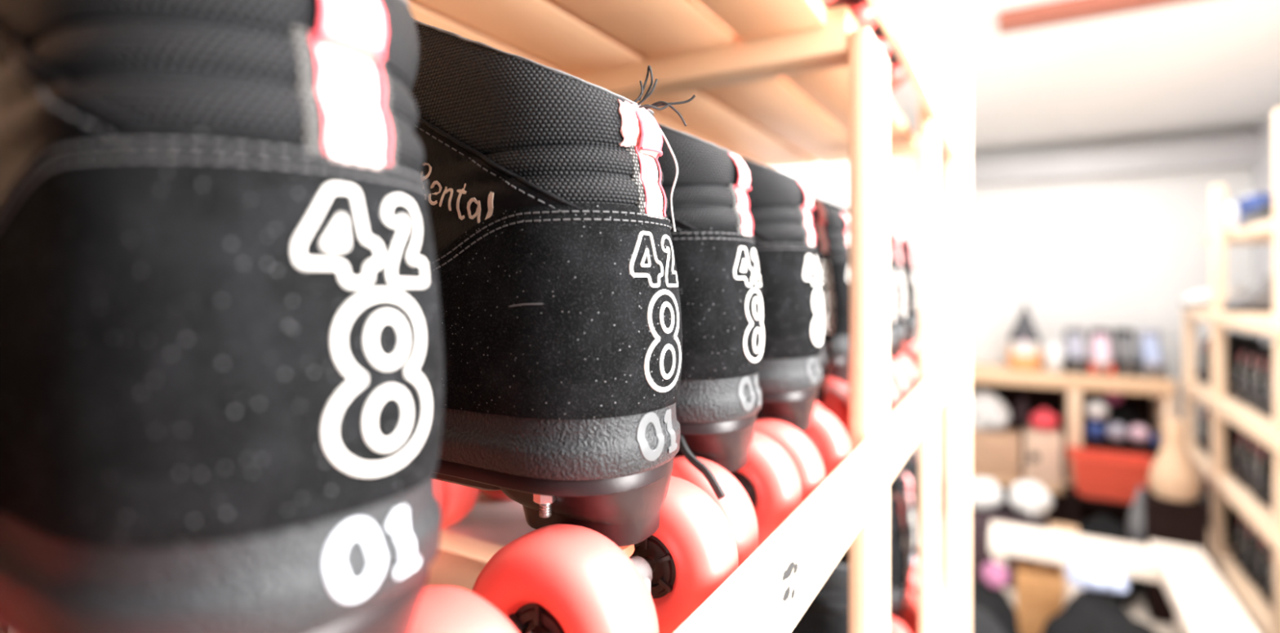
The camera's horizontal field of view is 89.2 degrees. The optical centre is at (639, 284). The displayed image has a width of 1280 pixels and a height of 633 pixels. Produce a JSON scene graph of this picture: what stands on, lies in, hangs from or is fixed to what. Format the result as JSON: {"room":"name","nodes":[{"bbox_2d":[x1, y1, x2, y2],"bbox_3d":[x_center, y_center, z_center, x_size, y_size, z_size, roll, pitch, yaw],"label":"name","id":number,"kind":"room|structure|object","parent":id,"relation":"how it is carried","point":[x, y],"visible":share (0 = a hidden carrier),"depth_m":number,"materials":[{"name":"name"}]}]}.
{"room":"skate rental room","nodes":[
{"label":"skate rental room","id":0,"kind":"room"},
{"bbox_2d":[775,92,919,454],"bbox_3d":[0.361,0.275,1.702,0.100,2.250,6.300,0,0,30],"label":"wall","id":1,"kind":"structure","parent":0,"point":[829,182],"depth_m":3.04,"materials":[{"name":"white paint"}]},
{"bbox_2d":[888,261,895,328],"bbox_3d":[0.186,0.009,0.682,0.154,0.072,0.087,0,0,30],"label":"skate","id":2,"kind":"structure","parent":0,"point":[891,322],"depth_m":0.64,"materials":[{"name":"fabric"}]},
{"bbox_2d":[889,0,1279,155],"bbox_3d":[1.353,-0.875,1.119,2.400,0.050,6.300,0,0,30],"label":"ceiling","id":3,"kind":"structure","parent":0,"point":[1199,65],"depth_m":2.60,"materials":[{"name":"white paint"}]},
{"bbox_2d":[998,0,1197,34],"bbox_3d":[1.592,-0.828,1.785,1.060,0.043,0.090,0,0,30],"label":"ceiling beam","id":4,"kind":"structure","parent":3,"relation":"attached to","point":[1060,11],"depth_m":1.94,"materials":[{"name":"brown wood"}]},
{"bbox_2d":[938,126,1253,498],"bbox_3d":[2.906,0.275,3.767,2.400,2.250,0.080,0,0,30],"label":"wall","id":5,"kind":"structure","parent":0,"point":[1122,251],"depth_m":3.85,"materials":[{"name":"white paint"}]},
{"bbox_2d":[938,133,1260,187],"bbox_3d":[2.588,-0.715,3.838,1.580,0.150,0.120,0,0,30],"label":"ceiling beam","id":6,"kind":"structure","parent":5,"relation":"attached to","point":[1242,150],"depth_m":3.70,"materials":[{"name":"grey paint"}]},
{"bbox_2d":[938,497,1260,632],"bbox_3d":[1.353,1.430,1.119,2.400,0.060,6.300,0,0,30],"label":"floor","id":7,"kind":"structure","parent":0,"point":[1138,610],"depth_m":2.86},
{"bbox_2d":[406,0,959,632],"bbox_3d":[-0.051,0.380,0.442,0.371,2.040,1.550,0,0,30],"label":"wooden rack","id":8,"kind":"object","parent":7,"relation":"on","point":[775,84],"visible":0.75,"depth_m":0.49,"materials":[{"name":"brown wood"}]},
{"bbox_2d":[0,0,518,632],"bbox_3d":[-0.170,0.013,0.193,0.298,0.255,0.096,0,0,30],"label":"skate","id":9,"kind":"object","parent":8,"relation":"on","point":[222,362],"visible":1,"depth_m":0.11,"materials":[{"name":"black leather"}]},
{"bbox_2d":[409,19,738,632],"bbox_3d":[-0.110,0.013,0.293,0.298,0.255,0.096,0,0,30],"label":"skate","id":10,"kind":"object","parent":8,"relation":"on","point":[547,200],"visible":0.63,"depth_m":0.21,"materials":[{"name":"black leather"}]},
{"bbox_2d":[618,544,634,557],"bbox_3d":[-0.013,0.095,0.236,0.021,0.014,0.020,0,0,30],"label":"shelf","id":11,"kind":"object","parent":10,"relation":"on","point":[628,549],"depth_m":0.23,"materials":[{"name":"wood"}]},
{"bbox_2d":[440,122,801,567],"bbox_3d":[-0.065,0.013,0.377,0.298,0.255,0.099,0,0,30],"label":"skate","id":12,"kind":"object","parent":8,"relation":"on","point":[754,482],"visible":0.28,"depth_m":0.29,"materials":[{"name":"black leather"}]},
{"bbox_2d":[670,226,763,379],"bbox_3d":[-0.011,0.009,0.347,0.154,0.072,0.087,0,0,30],"label":"skate","id":13,"kind":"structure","parent":12,"relation":"on","point":[715,322],"depth_m":0.29,"materials":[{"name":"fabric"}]},
{"bbox_2d":[740,156,851,504],"bbox_3d":[-0.011,0.013,0.460,0.298,0.255,0.096,0,0,30],"label":"skate","id":14,"kind":"object","parent":8,"relation":"on","point":[817,443],"visible":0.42,"depth_m":0.38,"materials":[{"name":"black leather"}]},
{"bbox_2d":[791,545,848,632],"bbox_3d":[0.100,0.342,0.683,0.298,0.255,0.096,0,0,30],"label":"skate","id":15,"kind":"object","parent":8,"relation":"on","point":[828,611],"visible":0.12,"depth_m":0.60,"materials":[{"name":"black leather"}]},
{"bbox_2d":[819,0,832,4],"bbox_3d":[0.057,-0.329,0.616,0.298,0.255,0.096,0,0,30],"label":"skate","id":16,"kind":"object","parent":8,"relation":"on","point":[823,2],"visible":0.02,"depth_m":0.56,"materials":[{"name":"red plastic"}]},
{"bbox_2d":[809,198,848,436],"bbox_3d":[0.023,0.013,0.552,0.298,0.255,0.096,0,0,30],"label":"skate","id":17,"kind":"object","parent":8,"relation":"on","point":[828,397],"visible":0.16,"depth_m":0.48,"materials":[{"name":"black leather"}]},
{"bbox_2d":[814,248,834,342],"bbox_3d":[0.076,0.009,0.521,0.154,0.072,0.087,0,0,30],"label":"skate","id":18,"kind":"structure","parent":17,"relation":"on","point":[828,337],"depth_m":0.48,"materials":[{"name":"fabric"}]},
{"bbox_2d":[820,203,848,398],"bbox_3d":[0.070,0.013,0.637,0.298,0.255,0.096,0,0,30],"label":"skate","id":19,"kind":"object","parent":8,"relation":"on","point":[837,227],"visible":0.12,"depth_m":0.55,"materials":[{"name":"black leather"}]},
{"bbox_2d":[822,0,877,31],"bbox_3d":[0.113,-0.329,0.699,0.298,0.255,0.096,0,0,30],"label":"skate","id":20,"kind":"object","parent":8,"relation":"on","point":[862,11],"visible":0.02,"depth_m":0.63,"materials":[{"name":"red plastic"}]},
{"bbox_2d":[812,194,911,416],"bbox_3d":[0.132,0.013,0.713,0.298,0.255,0.096,0,0,30],"label":"skate","id":21,"kind":"object","parent":8,"relation":"on","point":[900,388],"visible":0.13,"depth_m":0.64,"materials":[{"name":"black leather"}]},
{"bbox_2d":[871,19,889,57],"bbox_3d":[0.158,-0.329,0.788,0.298,0.255,0.096,0,0,30],"label":"skate","id":22,"kind":"object","parent":8,"relation":"on","point":[877,31],"visible":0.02,"depth_m":0.71,"materials":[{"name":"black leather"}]},
{"bbox_2d":[886,27,917,92],"bbox_3d":[0.214,-0.329,0.871,0.298,0.255,0.096,0,0,30],"label":"skate","id":23,"kind":"object","parent":8,"relation":"on","point":[898,75],"visible":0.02,"depth_m":0.80,"materials":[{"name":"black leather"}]},
{"bbox_2d":[888,482,919,632],"bbox_3d":[0.215,0.342,0.880,0.298,0.255,0.096,0,0,30],"label":"skate","id":24,"kind":"object","parent":8,"relation":"on","point":[904,616],"visible":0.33,"depth_m":0.80,"materials":[{"name":"black leather"}]},
{"bbox_2d":[888,226,919,395],"bbox_3d":[0.178,0.013,0.799,0.298,0.255,0.096,0,0,30],"label":"skate","id":25,"kind":"object","parent":8,"relation":"on","point":[904,362],"visible":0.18,"depth_m":0.72,"materials":[{"name":"black leather"}]},
{"bbox_2d":[890,466,919,613],"bbox_3d":[0.262,0.342,0.969,0.298,0.255,0.096,0,0,30],"label":"skate","id":26,"kind":"object","parent":8,"relation":"on","point":[901,481],"visible":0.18,"depth_m":0.89,"materials":[{"name":"black leather"}]},
{"bbox_2d":[897,237,919,373],"bbox_3d":[0.217,0.013,0.888,0.298,0.255,0.096,0,0,30],"label":"skate","id":27,"kind":"object","parent":8,"relation":"on","point":[908,352],"visible":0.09,"depth_m":0.82,"materials":[{"name":"black leather"}]},
{"bbox_2d":[901,266,908,318],"bbox_3d":[0.271,0.009,0.857,0.154,0.072,0.087,0,0,30],"label":"skate","id":28,"kind":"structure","parent":27,"relation":"on","point":[902,267],"depth_m":0.81,"materials":[{"name":"fabric"}]},
{"bbox_2d":[900,235,919,360],"bbox_3d":[0.267,0.013,0.972,0.298,0.255,0.096,0,0,30],"label":"skate","id":29,"kind":"object","parent":8,"relation":"on","point":[909,342],"visible":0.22,"depth_m":0.89,"materials":[{"name":"black leather"}]},
{"bbox_2d":[901,448,919,573],"bbox_3d":[0.316,0.342,1.053,0.298,0.255,0.096,0,0,30],"label":"skate","id":30,"kind":"object","parent":8,"relation":"on","point":[911,464],"visible":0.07,"depth_m":0.97,"materials":[{"name":"black leather"}]},
{"bbox_2d":[944,0,970,632],"bbox_3d":[0.498,0.276,1.017,0.034,2.249,0.034,0,0,30],"label":"wooden post","id":31,"kind":"object","parent":7,"relation":"on","point":[957,12],"visible":1,"depth_m":1.00,"materials":[{"name":"brown wood"}]},
{"bbox_2d":[970,577,1019,632],"bbox_3d":[1.204,1.210,2.266,0.221,0.381,0.310,0,0,30],"label":"holdall","id":32,"kind":"object","parent":7,"relation":"on","point":[993,600],"visible":0.46,"depth_m":2.21,"materials":[{"name":"black fabric"}]},
{"bbox_2d":[980,560,1009,588],"bbox_3d":[1.211,0.985,2.212,0.088,0.086,0.086,0,0,30],"label":"pompom","id":33,"kind":"object","parent":32,"relation":"on","point":[993,573],"visible":1,"depth_m":2.19,"materials":[{"name":"pink fabric"}]},
{"bbox_2d":[970,501,1045,589],"bbox_3d":[1.724,1.235,3.116,0.360,0.330,0.240,0,0,26],"label":"crate","id":34,"kind":"object","parent":7,"relation":"on","point":[980,519],"visible":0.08,"depth_m":3.04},
{"bbox_2d":[970,477,1004,509],"bbox_3d":[1.660,1.003,3.151,0.187,0.133,0.211,0,0,30],"label":"folded cloth","id":35,"kind":"object","parent":34,"relation":"on","point":[985,494],"visible":0.77,"depth_m":3.08,"materials":[{"name":"white fabric"}]},
{"bbox_2d":[1008,480,1053,516],"bbox_3d":[1.843,1.000,3.060,0.177,0.139,0.211,0,0,30],"label":"folded cloth","id":36,"kind":"object","parent":34,"relation":"on","point":[1030,498],"visible":1,"depth_m":3.00,"materials":[{"name":"white fabric"}]},
{"bbox_2d":[1016,556,1063,632],"bbox_3d":[1.519,1.235,2.471,0.150,0.330,0.150,0,0,30],"label":"wooden crate","id":37,"kind":"object","parent":7,"relation":"on","point":[1039,584],"visible":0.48,"depth_m":2.42,"materials":[{"name":"brown wood"}]},
{"bbox_2d":[939,362,1176,530],"bbox_3d":[2.375,0.948,3.781,1.110,0.905,0.385,0,0,30],"label":"wall shelf unit","id":38,"kind":"object","parent":7,"relation":"on","point":[1067,396],"visible":0.41,"depth_m":3.65,"materials":[{"name":"brown wood"}]},
{"bbox_2d":[970,382,1006,406],"bbox_3d":[2.126,0.703,4.018,0.254,0.232,0.148,0,0,30],"label":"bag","id":39,"kind":"object","parent":38,"relation":"on","point":[996,389],"visible":0.16,"depth_m":3.96,"materials":[{"name":"black fabric"}]},
{"bbox_2d":[970,428,1020,480],"bbox_3d":[2.082,0.989,3.845,0.300,0.260,0.160,0,0,30],"label":"cardboard box","id":40,"kind":"object","parent":38,"relation":"on","point":[997,453],"visible":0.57,"depth_m":3.77,"materials":[{"name":"beige cardboard"}]},
{"bbox_2d":[970,390,1010,431],"bbox_3d":[2.064,0.742,3.857,0.243,0.230,0.168,0,0,30],"label":"heap","id":41,"kind":"object","parent":40,"relation":"on","point":[988,412],"visible":0.81,"depth_m":3.81,"materials":[{"name":"white fabric"}]},
{"bbox_2d":[1007,302,1041,370],"bbox_3d":[2.242,0.296,3.786,0.176,0.395,0.176,0,0,-15],"label":"gnome","id":42,"kind":"object","parent":38,"relation":"on","point":[1024,353],"visible":1,"depth_m":3.73,"materials":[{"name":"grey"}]},
{"bbox_2d":[1040,352,1045,368],"bbox_3d":[2.380,0.446,3.902,0.274,0.096,0.100,0,0,27],"label":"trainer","id":43,"kind":"object","parent":38,"relation":"on","point":[1042,365],"visible":0.02,"depth_m":3.85,"materials":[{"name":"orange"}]},
{"bbox_2d":[1024,425,1062,486],"bbox_3d":[2.306,0.974,3.712,0.180,0.290,0.162,0,0,30],"label":"cardboard box","id":44,"kind":"object","parent":38,"relation":"on","point":[1042,448],"visible":0.95,"depth_m":3.65,"materials":[{"name":"brown cardboard"}]},
{"bbox_2d":[1015,396,1027,426],"bbox_3d":[2.238,0.741,3.805,0.060,0.172,0.111,0,0,30],"label":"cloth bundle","id":45,"kind":"object","parent":44,"relation":"on","point":[1021,411],"visible":1,"depth_m":3.78,"materials":[{"name":"black fabric"}]},
{"bbox_2d":[1030,408,1059,431],"bbox_3d":[2.311,0.766,3.709,0.144,0.122,0.136,0,0,43],"label":"cloth bundle","id":46,"kind":"object","parent":44,"relation":"on","point":[1042,420],"visible":1,"depth_m":3.67,"materials":[{"name":"red fabric"}]},
{"bbox_2d":[1042,339,1066,372],"bbox_3d":[2.352,0.403,3.684,0.113,0.181,0.162,0,0,30],"label":"pile","id":47,"kind":"object","parent":38,"relation":"on","point":[1054,357],"visible":1,"depth_m":3.64,"materials":[{"name":"white"}]},
{"bbox_2d":[970,362,1176,396],"bbox_3d":[2.371,0.535,3.774,1.110,0.080,0.370,0,0,30],"label":"countertop","id":48,"kind":"structure","parent":38,"relation":"on","point":[984,373],"depth_m":3.57,"materials":[{"name":"brown wood"}]},
{"bbox_2d":[1063,327,1088,373],"bbox_3d":[2.470,0.371,3.681,0.110,0.245,0.264,0,0,29],"label":"skate","id":49,"kind":"object","parent":38,"relation":"on","point":[1075,351],"visible":0.97,"depth_m":3.63,"materials":[{"name":"grey"}]},
{"bbox_2d":[1088,328,1115,375],"bbox_3d":[2.576,0.371,3.625,0.110,0.245,0.264,0,0,31],"label":"skate","id":50,"kind":"object","parent":38,"relation":"on","point":[1101,355],"visible":0.98,"depth_m":3.58,"materials":[{"name":"pink"}]},
{"bbox_2d":[1084,403,1149,440],"bbox_3d":[2.687,0.893,3.651,0.314,0.451,0.156,0,0,30],"label":"bag","id":51,"kind":"object","parent":38,"relation":"on","point":[1126,415],"visible":0.14,"depth_m":3.62,"materials":[{"name":"black fabric"}]},
{"bbox_2d":[1103,391,1122,403],"bbox_3d":[2.666,0.626,3.653,0.086,0.084,0.087,0,0,30],"label":"pompom","id":52,"kind":"object","parent":51,"relation":"on","point":[1110,397],"visible":0.73,"depth_m":3.62,"materials":[{"name":"pink"}]},
{"bbox_2d":[1082,434,1161,488],"bbox_3d":[2.601,0.980,3.512,0.339,0.279,0.116,0,0,30],"label":"box","id":53,"kind":"object","parent":38,"relation":"on","point":[1127,445],"visible":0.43,"depth_m":3.47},
{"bbox_2d":[1084,420,1106,438],"bbox_3d":[2.504,0.793,3.571,0.083,0.093,0.095,0,0,-35],"label":"bundle","id":54,"kind":"object","parent":53,"relation":"on","point":[1095,429],"visible":1,"depth_m":3.54,"materials":[{"name":"blue fabric"}]},
{"bbox_2d":[1085,400,1108,419],"bbox_3d":[2.511,0.685,3.565,0.104,0.101,0.102,0,0,30],"label":"pompom","id":55,"kind":"object","parent":54,"relation":"on","point":[1095,409],"visible":1,"depth_m":3.53,"materials":[{"name":"white fabric"}]},
{"bbox_2d":[1106,422,1128,440],"bbox_3d":[2.577,0.792,3.502,0.096,0.094,0.097,0,0,30],"label":"pompom","id":56,"kind":"object","parent":53,"relation":"on","point":[1116,431],"visible":1,"depth_m":3.47,"materials":[{"name":"grey fabric"}]},
{"bbox_2d":[1128,424,1150,442],"bbox_3d":[2.671,0.794,3.472,0.093,0.089,0.091,0,0,30],"label":"pompom","id":57,"kind":"object","parent":53,"relation":"on","point":[1137,433],"visible":0.99,"depth_m":3.44,"materials":[{"name":"pink fabric"}]},
{"bbox_2d":[1151,433,1159,444],"bbox_3d":[2.709,0.809,3.410,0.036,0.059,0.034,0,0,-33],"label":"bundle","id":58,"kind":"object","parent":53,"relation":"on","point":[1155,437],"visible":1,"depth_m":3.40,"materials":[{"name":"fabric"}]},
{"bbox_2d":[1111,328,1140,376],"bbox_3d":[2.683,0.371,3.585,0.110,0.245,0.264,0,0,30],"label":"skate","id":59,"kind":"object","parent":38,"relation":"on","point":[1125,353],"visible":0.94,"depth_m":3.54,"materials":[{"name":"black"}]},
{"bbox_2d":[1136,328,1168,377],"bbox_3d":[2.775,0.371,3.520,0.110,0.245,0.264,0,0,30],"label":"skate","id":60,"kind":"object","parent":38,"relation":"on","point":[1151,355],"visible":0.97,"depth_m":3.47,"materials":[{"name":"grey"}]},
{"bbox_2d":[1048,521,1079,599],"bbox_3d":[1.916,1.250,2.934,0.115,0.300,0.120,0,0,30],"label":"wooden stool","id":61,"kind":"object","parent":7,"relation":"on","point":[1051,526],"visible":0.26,"depth_m":2.92,"materials":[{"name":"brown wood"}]},
{"bbox_2d":[1062,484,1132,527],"bbox_3d":[2.451,1.250,3.386,0.400,0.299,0.202,0,0,30],"label":"table","id":62,"kind":"object","parent":7,"relation":"on","point":[1073,497],"visible":0.27,"depth_m":3.39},
{"bbox_2d":[1066,446,1154,503],"bbox_3d":[2.445,0.993,3.377,0.364,0.214,0.232,0,0,30],"label":"bin","id":63,"kind":"object","parent":62,"relation":"on","point":[1097,473],"visible":0.79,"depth_m":3.31,"materials":[{"name":"red plastic"}]},
{"bbox_2d":[1041,590,1156,632],"bbox_3d":[1.450,1.195,2.032,0.376,0.410,0.410,0,0,30],"label":"sports bag","id":64,"kind":"object","parent":7,"relation":"on","point":[1086,611],"visible":1,"depth_m":2.02,"materials":[{"name":"black fabric"}]},
{"bbox_2d":[1065,554,1129,592],"bbox_3d":[1.488,0.936,2.116,0.171,0.103,0.112,0,0,30],"label":"bundle","id":65,"kind":"object","parent":64,"relation":"on","point":[1090,571],"visible":1,"depth_m":2.09,"materials":[{"name":"white fabric"}]},
{"bbox_2d":[1079,515,1146,604],"bbox_3d":[2.086,1.220,2.905,0.280,0.360,0.234,0,0,30],"label":"duffel bag","id":66,"kind":"object","parent":7,"relation":"on","point":[1101,526],"visible":0.27,"depth_m":2.86,"materials":[{"name":"black fabric"}]},
{"bbox_2d":[989,520,1258,632],"bbox_3d":[1.542,1.177,2.174,0.670,0.446,0.810,0,0,30],"label":"table","id":67,"kind":"object","parent":7,"relation":"on","point":[1201,601],"visible":0.87,"depth_m":2.27,"materials":[{"name":"white wood"}]},
{"bbox_2d":[1127,484,1143,598],"bbox_3d":[2.283,1.155,2.946,0.122,0.489,0.167,0,0,19],"label":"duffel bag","id":68,"kind":"object","parent":7,"relation":"on","point":[1135,517],"visible":0.24,"depth_m":2.93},
{"bbox_2d":[1148,418,1202,502],"bbox_3d":[2.254,0.733,2.735,0.175,0.334,0.175,0,0,30],"label":"vase","id":69,"kind":"object","parent":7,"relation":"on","point":[1174,475],"visible":1,"depth_m":2.70,"materials":[{"name":"beige ceramic"}]},
{"bbox_2d":[1142,488,1209,625],"bbox_3d":[2.257,1.151,2.740,0.190,0.499,0.200,0,0,30],"label":"plinth","id":70,"kind":"object","parent":7,"relation":"on","point":[1165,520],"visible":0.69,"depth_m":2.68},
{"bbox_2d":[1182,108,1279,632],"bbox_3d":[2.343,0.420,2.251,0.364,1.960,2.155,0,0,30],"label":"rack","id":71,"kind":"object","parent":7,"relation":"on","point":[1224,407],"visible":0.54,"depth_m":2.65,"materials":[{"name":"beige wood"}]},
{"bbox_2d":[1196,406,1210,446],"bbox_3d":[2.841,0.672,3.075,0.298,0.255,0.096,0,0,30],"label":"skate","id":72,"kind":"object","parent":71,"relation":"on","point":[1200,439],"visible":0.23,"depth_m":3.13,"materials":[{"name":"black leather"}]},
{"bbox_2d":[1200,475,1208,505],"bbox_3d":[2.841,1.002,3.075,0.298,0.255,0.096,0,0,30],"label":"skate","id":73,"kind":"object","parent":71,"relation":"on","point":[1205,481],"visible":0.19,"depth_m":3.13,"materials":[{"name":"black leather"}]},
{"bbox_2d":[1200,409,1210,454],"bbox_3d":[2.782,0.672,2.982,0.298,0.255,0.096,0,0,30],"label":"skate","id":74,"kind":"object","parent":71,"relation":"on","point":[1205,445],"visible":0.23,"depth_m":3.04,"materials":[{"name":"black leather"}]},
{"bbox_2d":[1205,481,1210,521],"bbox_3d":[2.783,1.002,2.982,0.298,0.255,0.096,0,0,30],"label":"skate","id":75,"kind":"object","parent":71,"relation":"on","point":[1208,491],"visible":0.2,"depth_m":3.03,"materials":[{"name":"black leather"}]},
{"bbox_2d":[1207,519,1210,528],"bbox_3d":[2.715,1.002,2.871,0.298,0.255,0.096,0,0,30],"label":"skate","id":76,"kind":"object","parent":71,"relation":"on","point":[1209,520],"visible":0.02,"depth_m":2.96,"materials":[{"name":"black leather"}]},
{"bbox_2d":[1207,447,1210,457],"bbox_3d":[2.715,0.672,2.871,0.298,0.255,0.096,0,0,30],"label":"skate","id":77,"kind":"object","parent":71,"relation":"on","point":[1209,448],"visible":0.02,"depth_m":2.96,"materials":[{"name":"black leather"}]},
{"bbox_2d":[1181,287,1246,307],"bbox_3d":[2.744,0.061,3.097,0.274,0.096,0.100,0,0,10],"label":"trainer","id":78,"kind":"object","parent":71,"relation":"on","point":[1199,299],"visible":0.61,"depth_m":3.07,"materials":[{"name":"white fabric"}]},
{"bbox_2d":[1195,330,1236,382],"bbox_3d":[2.837,0.347,3.077,0.298,0.255,0.096,0,0,30],"label":"skate","id":79,"kind":"object","parent":71,"relation":"on","point":[1204,343],"visible":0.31,"depth_m":3.12,"materials":[{"name":"black leather"}]},
{"bbox_2d":[1201,332,1244,386],"bbox_3d":[2.783,0.347,2.982,0.298,0.255,0.096,0,0,30],"label":"skate","id":80,"kind":"object","parent":71,"relation":"on","point":[1205,376],"visible":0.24,"depth_m":3.03,"materials":[{"name":"black leather"}]},
{"bbox_2d":[1208,333,1253,385],"bbox_3d":[2.718,0.347,2.869,0.298,0.255,0.096,0,0,30],"label":"skate","id":81,"kind":"object","parent":71,"relation":"on","point":[1249,335],"visible":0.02,"depth_m":2.89,"materials":[{"name":"black leather"}]},
{"bbox_2d":[1226,499,1241,547],"bbox_3d":[2.649,1.002,2.759,0.298,0.255,0.096,0,0,30],"label":"skate","id":82,"kind":"object","parent":71,"relation":"on","point":[1233,516],"visible":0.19,"depth_m":2.78,"materials":[{"name":"black leather"}]},
{"bbox_2d":[1226,420,1243,471],"bbox_3d":[2.649,0.672,2.759,0.298,0.255,0.096,0,0,30],"label":"skate","id":83,"kind":"object","parent":71,"relation":"on","point":[1233,433],"visible":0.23,"depth_m":2.78,"materials":[{"name":"black leather"}]},
{"bbox_2d":[1226,193,1252,231],"bbox_3d":[2.725,-0.318,2.901,0.197,0.173,0.312,0,0,30],"label":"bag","id":84,"kind":"object","parent":71,"relation":"on","point":[1231,208],"visible":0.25,"depth_m":2.87,"materials":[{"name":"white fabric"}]},
{"bbox_2d":[1232,515,1250,567],"bbox_3d":[2.514,1.002,2.525,0.298,0.255,0.096,0,0,30],"label":"skate","id":85,"kind":"object","parent":71,"relation":"on","point":[1240,555],"visible":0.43,"depth_m":2.57,"materials":[{"name":"black leather"}]},
{"bbox_2d":[1232,431,1254,486],"bbox_3d":[2.514,0.672,2.525,0.298,0.255,0.096,0,0,30],"label":"skate","id":86,"kind":"object","parent":71,"relation":"on","point":[1239,473],"visible":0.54,"depth_m":2.57,"materials":[{"name":"black leather"}]},
{"bbox_2d":[1226,336,1262,395],"bbox_3d":[2.650,0.347,2.758,0.298,0.255,0.096,0,0,30],"label":"skate","id":87,"kind":"object","parent":71,"relation":"on","point":[1233,350],"visible":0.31,"depth_m":2.78,"materials":[{"name":"black leather"}]},
{"bbox_2d":[1222,274,1273,312],"bbox_3d":[2.494,0.034,2.571,0.295,0.151,0.100,0,0,20],"label":"trainer","id":88,"kind":"object","parent":71,"relation":"on","point":[1259,298],"visible":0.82,"depth_m":2.56,"materials":[{"name":"white"}]},
{"bbox_2d":[1240,525,1262,582],"bbox_3d":[2.446,1.002,2.414,0.298,0.255,0.096,0,0,30],"label":"skate","id":89,"kind":"object","parent":71,"relation":"on","point":[1251,567],"visible":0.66,"depth_m":2.46,"materials":[{"name":"black leather"}]},
{"bbox_2d":[1232,342,1273,404],"bbox_3d":[2.514,0.347,2.525,0.298,0.255,0.096,0,0,30],"label":"skate","id":90,"kind":"object","parent":71,"relation":"on","point":[1238,393],"visible":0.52,"depth_m":2.57,"materials":[{"name":"black leather"}]},
{"bbox_2d":[1243,439,1263,492],"bbox_3d":[2.452,0.672,2.411,0.298,0.255,0.096,0,0,30],"label":"skate","id":91,"kind":"object","parent":71,"relation":"on","point":[1249,482],"visible":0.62,"depth_m":2.46,"materials":[{"name":"black leather"}]},
{"bbox_2d":[1235,192,1273,228],"bbox_3d":[2.598,-0.298,2.650,0.188,0.134,0.188,0,0,18],"label":"box","id":92,"kind":"object","parent":71,"relation":"on","point":[1245,204],"visible":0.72,"depth_m":2.66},
{"bbox_2d":[1239,201,1273,225],"bbox_3d":[2.425,-0.279,2.415,0.100,0.096,0.295,0,0,-30],"label":"trainer","id":93,"kind":"object","parent":71,"relation":"on","point":[1264,212],"visible":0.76,"depth_m":2.46,"materials":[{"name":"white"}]},
{"bbox_2d":[1242,347,1273,408],"bbox_3d":[2.450,0.347,2.412,0.298,0.255,0.096,0,0,30],"label":"skate","id":94,"kind":"object","parent":71,"relation":"on","point":[1254,371],"visible":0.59,"depth_m":2.46,"materials":[{"name":"black leather"}]},
{"bbox_2d":[1251,444,1273,506],"bbox_3d":[2.380,0.672,2.302,0.298,0.255,0.096,0,0,30],"label":"skate","id":95,"kind":"object","parent":71,"relation":"on","point":[1260,491],"visible":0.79,"depth_m":2.34,"materials":[{"name":"black leather"}]},
{"bbox_2d":[1251,354,1273,415],"bbox_3d":[2.381,0.347,2.301,0.298,0.255,0.096,0,0,30],"label":"skate","id":96,"kind":"object","parent":71,"relation":"on","point":[1265,368],"visible":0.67,"depth_m":2.35,"materials":[{"name":"black leather"}]},
{"bbox_2d":[1252,537,1273,595],"bbox_3d":[2.383,1.002,2.300,0.298,0.255,0.096,0,0,30],"label":"skate","id":97,"kind":"object","parent":71,"relation":"on","point":[1261,581],"visible":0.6,"depth_m":2.35,"materials":[{"name":"black leather"}]},
{"bbox_2d":[1262,551,1273,610],"bbox_3d":[2.314,1.002,2.190,0.298,0.255,0.096,0,0,30],"label":"skate","id":98,"kind":"object","parent":71,"relation":"on","point":[1268,593],"visible":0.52,"depth_m":2.26,"materials":[{"name":"black leather"}]},
{"bbox_2d":[1262,363,1273,420],"bbox_3d":[2.314,0.347,2.190,0.298,0.255,0.096,0,0,30],"label":"skate","id":99,"kind":"object","parent":71,"relation":"on","point":[1268,409],"visible":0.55,"depth_m":2.25,"materials":[{"name":"black leather"}]},
{"bbox_2d":[1265,471,1273,511],"bbox_3d":[2.321,0.672,2.186,0.298,0.255,0.096,0,0,30],"label":"skate","id":100,"kind":"object","parent":71,"relation":"on","point":[1269,500],"visible":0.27,"depth_m":2.27,"materials":[{"name":"black leather"}]},
{"bbox_3d":[0.584,1.135,1.153,0.212,0.529,0.212,0,0,30],"label":"crate","id":101,"kind":"object","parent":7,"relation":"on","visible":0},
{"bbox_2d":[938,598,1005,632],"bbox_3d":[0.585,0.718,1.155,0.219,0.304,0.223,0,0,5],"label":"rucksack","id":102,"kind":"object","parent":101,"relation":"on","point":[981,620],"visible":0.38,"depth_m":1.14,"materials":[{"name":"black fabric"}]},
{"bbox_2d":[1253,113,1273,344],"bbox_3d":[2.622,0.275,2.276,0.060,2.250,2.780,0,0,30],"label":"wall","id":103,"kind":"structure","parent":0,"point":[1263,171],"depth_m":3.34,"materials":[{"name":"grey paint"}]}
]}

